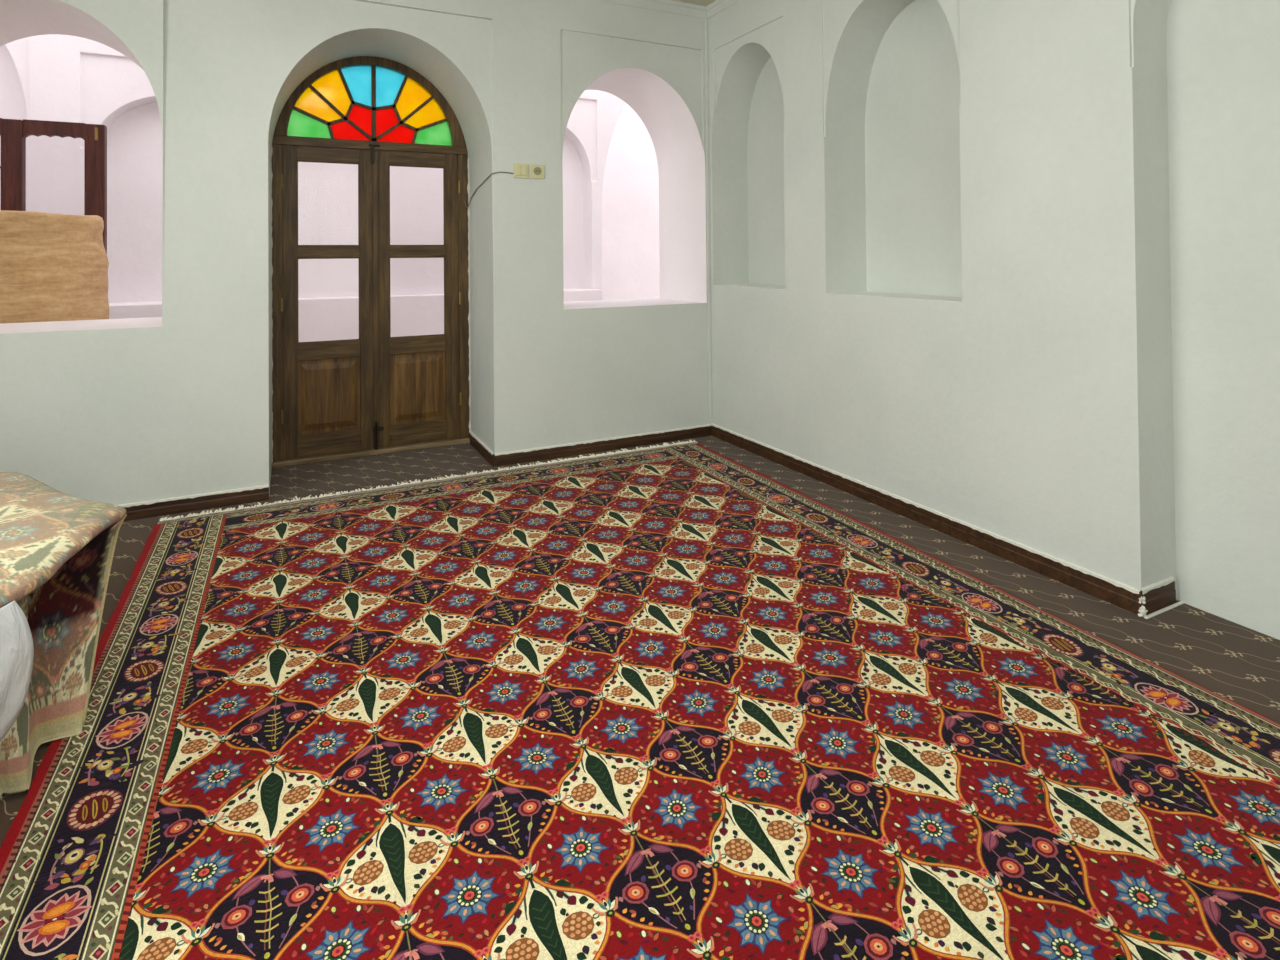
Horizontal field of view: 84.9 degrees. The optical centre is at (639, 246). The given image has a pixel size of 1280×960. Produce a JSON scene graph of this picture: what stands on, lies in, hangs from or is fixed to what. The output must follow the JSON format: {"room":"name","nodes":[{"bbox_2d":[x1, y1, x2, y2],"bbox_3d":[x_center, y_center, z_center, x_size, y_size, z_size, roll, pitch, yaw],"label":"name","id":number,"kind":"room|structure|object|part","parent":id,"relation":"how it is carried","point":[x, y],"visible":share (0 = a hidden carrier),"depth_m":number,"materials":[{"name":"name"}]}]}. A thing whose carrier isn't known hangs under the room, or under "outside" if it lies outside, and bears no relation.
{"room":"traditional dwelling","nodes":[
{"label":"traditional dwelling","id":0,"kind":"room"},
{"bbox_2d":[0,472,126,798],"bbox_3d":[-2.111,1.079,1.803,1.251,0.623,1.923,0,-1,-27],"label":"tablecloth","id":1,"kind":"object","parent":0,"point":[57,548],"visible":0.88,"depth_m":1.98,"materials":[{"name":"beige fabric"}]},
{"bbox_2d":[0,601,33,740],"bbox_3d":[-1.445,0.979,1.340,0.074,0.337,0.601,-1,-1,0],"label":"sheet","id":2,"kind":"object","parent":1,"relation":"hanging from","point":[16,641],"visible":1,"depth_m":1.60,"materials":[{"name":"white fabric"}]},
{"bbox_3d":[-1.600,1.095,2.087,0.016,0.524,0.204,0,-1,-7],"label":"edge cord","id":3,"kind":"part","parent":1,"relation":"part of","materials":[{"name":"beige fabric"}]},
{"bbox_2d":[0,34,625,304],"bbox_3d":[-2.590,-0.514,7.224,10.600,4.050,0.500,0,-1,-27],"label":"wall","id":4,"kind":"structure","parent":0,"point":[49,77],"depth_m":6.62,"materials":[{"name":"paint"}]},
{"bbox_2d":[109,289,602,341],"bbox_3d":[-3.808,0.975,6.237,7.530,0.972,0.130,0,-1,-27],"label":"trim","id":5,"kind":"structure","parent":4,"relation":"attached to","point":[332,318],"depth_m":6.69,"materials":[{"name":"paint"}]},
{"bbox_2d":[0,0,708,504],"bbox_3d":[-1.345,-0.555,4.739,10.600,4.050,0.740,0,-1,-27],"label":"wall","id":6,"kind":"structure","parent":0,"point":[177,403],"depth_m":4.18,"materials":[{"name":"white paint"}]},
{"bbox_2d":[118,484,268,520],"bbox_3d":[-3.273,1.378,3.320,2.671,0.085,0.013,0,-1,-27],"label":"baseboard","id":7,"kind":"structure","parent":6,"relation":"attached to","point":[174,505],"depth_m":3.76,"materials":[{"name":"brown wood"}]},
{"bbox_2d":[271,56,470,467],"bbox_3d":[-1.830,0.051,4.844,1.290,2.750,0.100,0,-1,-27],"label":"door","id":8,"kind":"structure","parent":6,"relation":"in","point":[377,392],"depth_m":4.82,"materials":[{"name":"brown wood"}]},
{"bbox_3d":[-2.207,-0.824,4.683,0.280,0.196,0.004,0,-1,-27],"label":"green glass pane","id":9,"kind":"part","parent":8,"relation":"part of","materials":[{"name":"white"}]},
{"bbox_3d":[-2.110,-0.620,4.735,0.390,0.094,0.032,0,-1,-27],"label":"rail","id":10,"kind":"part","parent":8,"relation":"part of","materials":[{"name":"brown wood"}]},
{"bbox_3d":[-2.098,0.697,4.719,0.390,0.115,0.032,0,-1,-27],"label":"rail","id":11,"kind":"part","parent":8,"relation":"part of","materials":[{"name":"brown wood"}]},
{"bbox_3d":[-2.104,0.034,4.727,0.390,0.079,0.032,0,-1,-27],"label":"rail","id":12,"kind":"part","parent":8,"relation":"part of","materials":[{"name":"brown wood"}]},
{"bbox_3d":[-2.094,1.002,4.715,0.394,0.510,0.022,0,-1,-27],"label":"panel","id":13,"kind":"part","parent":8,"relation":"part of","materials":[{"name":"brown wood"}]},
{"bbox_3d":[-2.091,1.285,4.710,0.390,0.073,0.036,0,-1,-27],"label":"rail","id":14,"kind":"part","parent":8,"relation":"part of","materials":[{"name":"brown wood"}]},
{"bbox_3d":[-2.092,1.359,4.713,0.390,0.064,0.028,0,-1,-27],"label":"rail","id":15,"kind":"part","parent":8,"relation":"part of","materials":[{"name":"brown wood"}]},
{"bbox_3d":[-1.979,-0.800,4.797,0.287,0.147,0.004,0,-1,-27],"label":"red glass pane","id":16,"kind":"part","parent":8,"relation":"part of","materials":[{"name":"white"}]},
{"bbox_3d":[-1.932,-0.858,4.822,0.180,0.262,0.004,0,-1,-27],"label":"red glass pane","id":17,"kind":"part","parent":8,"relation":"part of","materials":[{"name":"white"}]},
{"bbox_3d":[-1.848,-0.996,4.874,1.290,0.657,0.062,0,-1,-27],"label":"arched frame","id":18,"kind":"part","parent":8,"relation":"part of","materials":[{"name":"brown wood"}]},
{"bbox_3d":[-1.771,-0.858,4.902,0.180,0.262,0.004,0,-1,-27],"label":"red glass pane","id":19,"kind":"part","parent":8,"relation":"part of","materials":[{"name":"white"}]},
{"bbox_3d":[-1.723,-0.801,4.925,0.287,0.147,0.004,0,-1,-27],"label":"red glass pane","id":20,"kind":"part","parent":8,"relation":"part of","materials":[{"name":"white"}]},
{"bbox_3d":[-1.588,0.033,4.986,0.387,0.079,0.032,0,-1,-27],"label":"rail","id":21,"kind":"part","parent":8,"relation":"part of","materials":[{"name":"brown wood"}]},
{"bbox_3d":[-1.594,-0.622,4.994,0.387,0.094,0.032,0,-1,-27],"label":"rail","id":22,"kind":"part","parent":8,"relation":"part of","materials":[{"name":"brown wood"}]},
{"bbox_3d":[-1.577,1.357,4.971,0.387,0.064,0.028,0,-1,-27],"label":"rail","id":23,"kind":"part","parent":8,"relation":"part of","materials":[{"name":"brown wood"}]},
{"bbox_3d":[-1.576,1.283,4.969,0.387,0.073,0.036,0,-1,-27],"label":"rail","id":24,"kind":"part","parent":8,"relation":"part of","materials":[{"name":"brown wood"}]},
{"bbox_3d":[-1.582,0.696,4.978,0.387,0.115,0.032,0,-1,-27],"label":"rail","id":25,"kind":"part","parent":8,"relation":"part of","materials":[{"name":"brown wood"}]},
{"bbox_3d":[-1.579,1.000,4.973,0.391,0.510,0.022,0,-1,-27],"label":"panel","id":26,"kind":"part","parent":8,"relation":"part of","materials":[{"name":"brown wood"}]},
{"bbox_3d":[-1.495,-0.826,5.040,0.280,0.196,0.004,0,-1,-27],"label":"green glass pane","id":27,"kind":"part","parent":8,"relation":"part of","materials":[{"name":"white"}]},
{"bbox_2d":[469,431,494,466],"bbox_3d":[-1.091,1.376,4.795,0.013,0.085,0.670,0,-1,-27],"label":"baseboard reveal","id":28,"kind":"structure","parent":6,"relation":"attached to","point":[488,455],"depth_m":4.73,"materials":[{"name":"brown wood"}]},
{"bbox_2d":[464,171,513,207],"bbox_3d":[-1.101,-0.387,4.798,0.143,0.195,0.702,0,-1,-40],"label":"wire","id":29,"kind":"object","parent":6,"relation":"attached to","point":[500,171],"visible":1,"depth_m":4.66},
{"bbox_2d":[513,163,527,177],"bbox_3d":[-0.783,-0.499,4.597,0.101,0.094,0.016,0,-1,-27],"label":"light switch","id":30,"kind":"object","parent":6,"relation":"attached to","point":[519,170],"visible":1,"depth_m":4.59,"materials":[{"name":"beige plastic"}]},
{"bbox_2d":[530,164,543,178],"bbox_3d":[-0.682,-0.499,4.646,0.098,0.094,0.018,0,-1,-27],"label":"power socket","id":31,"kind":"object","parent":6,"relation":"attached to","point":[536,171],"visible":1,"depth_m":4.64,"materials":[{"name":"beige plastic"}]},
{"bbox_2d":[495,424,710,466],"bbox_3d":[-0.197,1.369,4.861,1.647,0.085,0.013,0,-1,-27],"label":"baseboard","id":32,"kind":"structure","parent":6,"relation":"attached to","point":[620,442],"depth_m":4.81,"materials":[{"name":"brown wood"}]},
{"bbox_2d":[595,0,706,18],"bbox_3d":[-1.989,-1.751,4.008,5.600,0.085,0.026,0,-1,-27],"label":"trim","id":33,"kind":"structure","parent":6,"relation":"attached to","point":[669,6],"depth_m":5.11,"materials":[{"name":"white paint"}]},
{"bbox_2d":[705,18,711,424],"bbox_3d":[0.514,-0.196,5.244,0.026,3.050,0.012,0,-1,-27],"label":"trim","id":34,"kind":"structure","parent":6,"relation":"attached to","point":[706,19],"depth_m":5.24,"materials":[{"name":"white paint"}]},
{"bbox_2d":[602,103,659,299],"bbox_3d":[-0.181,-0.795,10.562,8.500,4.650,0.300,0,-1,-27],"label":"wall","id":35,"kind":"structure","parent":0,"point":[630,192],"depth_m":10.41,"materials":[{"name":"paint"}]},
{"bbox_2d":[0,436,1279,846],"bbox_3d":[-0.707,1.399,1.022,8.000,0.060,7.980,0,-1,-27],"label":"floor","id":36,"kind":"structure","parent":0,"point":[1240,664],"depth_m":2.90,"materials":[{"name":"brown carpet"}]},
{"bbox_2d":[0,440,1279,959],"bbox_3d":[-0.020,1.365,2.262,3.214,0.026,4.676,0,-1,-27],"label":"rug","id":37,"kind":"object","parent":36,"relation":"on","point":[675,701],"visible":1,"depth_m":1.87,"materials":[{"name":"carpet"}]},
{"bbox_2d":[673,0,715,5],"bbox_3d":[-0.375,-1.947,0.808,6.820,0.200,7.200,0,-1,-27],"label":"ceiling","id":38,"kind":"structure","parent":0,"point":[696,2],"depth_m":5.14,"materials":[{"name":"paint"}]},
{"bbox_2d":[708,0,1279,639],"bbox_3d":[2.278,-0.246,2.444,0.620,3.310,6.600,0,-1,-27],"label":"wall","id":39,"kind":"structure","parent":0,"point":[1010,269],"depth_m":3.01,"materials":[{"name":"white paint"}]},
{"bbox_2d":[706,0,739,18],"bbox_3d":[1.975,-1.807,2.318,0.026,0.085,6.600,0,-1,-27],"label":"trim","id":40,"kind":"structure","parent":39,"relation":"attached to","point":[714,8],"depth_m":5.12,"materials":[{"name":"white paint"}]},
{"bbox_2d":[711,423,1140,614],"bbox_3d":[1.193,1.341,3.912,0.013,0.091,2.955,0,-1,-27],"label":"baseboard","id":41,"kind":"structure","parent":39,"relation":"attached to","point":[1124,596],"depth_m":3.28,"materials":[{"name":"brown wood"}]},
{"bbox_2d":[1138,576,1184,618],"bbox_3d":[1.954,1.316,2.626,0.274,0.102,0.031,0,-1,-27],"label":"baseboard","id":42,"kind":"object","parent":39,"relation":"attached to","point":[1159,597],"visible":1,"depth_m":2.62,"materials":[{"name":"brown wood"}]},
{"bbox_3d":[-2.814,1.502,7.683,11.400,0.055,5.820,0,-1,-27],"label":"floor","id":43,"kind":"structure","parent":0,"visible":0},
{"bbox_2d":[0,118,106,253],"bbox_3d":[-4.316,0.283,4.803,1.040,2.330,0.118,0,-1,-27],"label":"door frame","id":44,"kind":"structure","parent":43,"relation":"on","point":[14,133],"depth_m":4.93,"materials":[{"name":"red wood"}]},
{"bbox_3d":[-4.128,-0.820,4.938,0.343,0.126,0.050,0,-1,-27],"label":"rail","id":45,"kind":"part","parent":44,"relation":"part of","materials":[{"name":"red wood"}]},
{"bbox_3d":[-3.892,-0.809,5.007,0.017,0.090,0.010,0,-1,-27],"label":"hinge plate","id":46,"kind":"part","parent":44,"relation":"part of","materials":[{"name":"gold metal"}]},
{"bbox_2d":[0,210,108,322],"bbox_3d":[-3.907,0.616,4.404,0.904,1.646,0.908,0,-1,-8],"label":"wooden board","id":47,"kind":"object","parent":43,"relation":"on","point":[54,267],"visible":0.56,"depth_m":4.20,"materials":[{"name":"light wood"}]}
]}

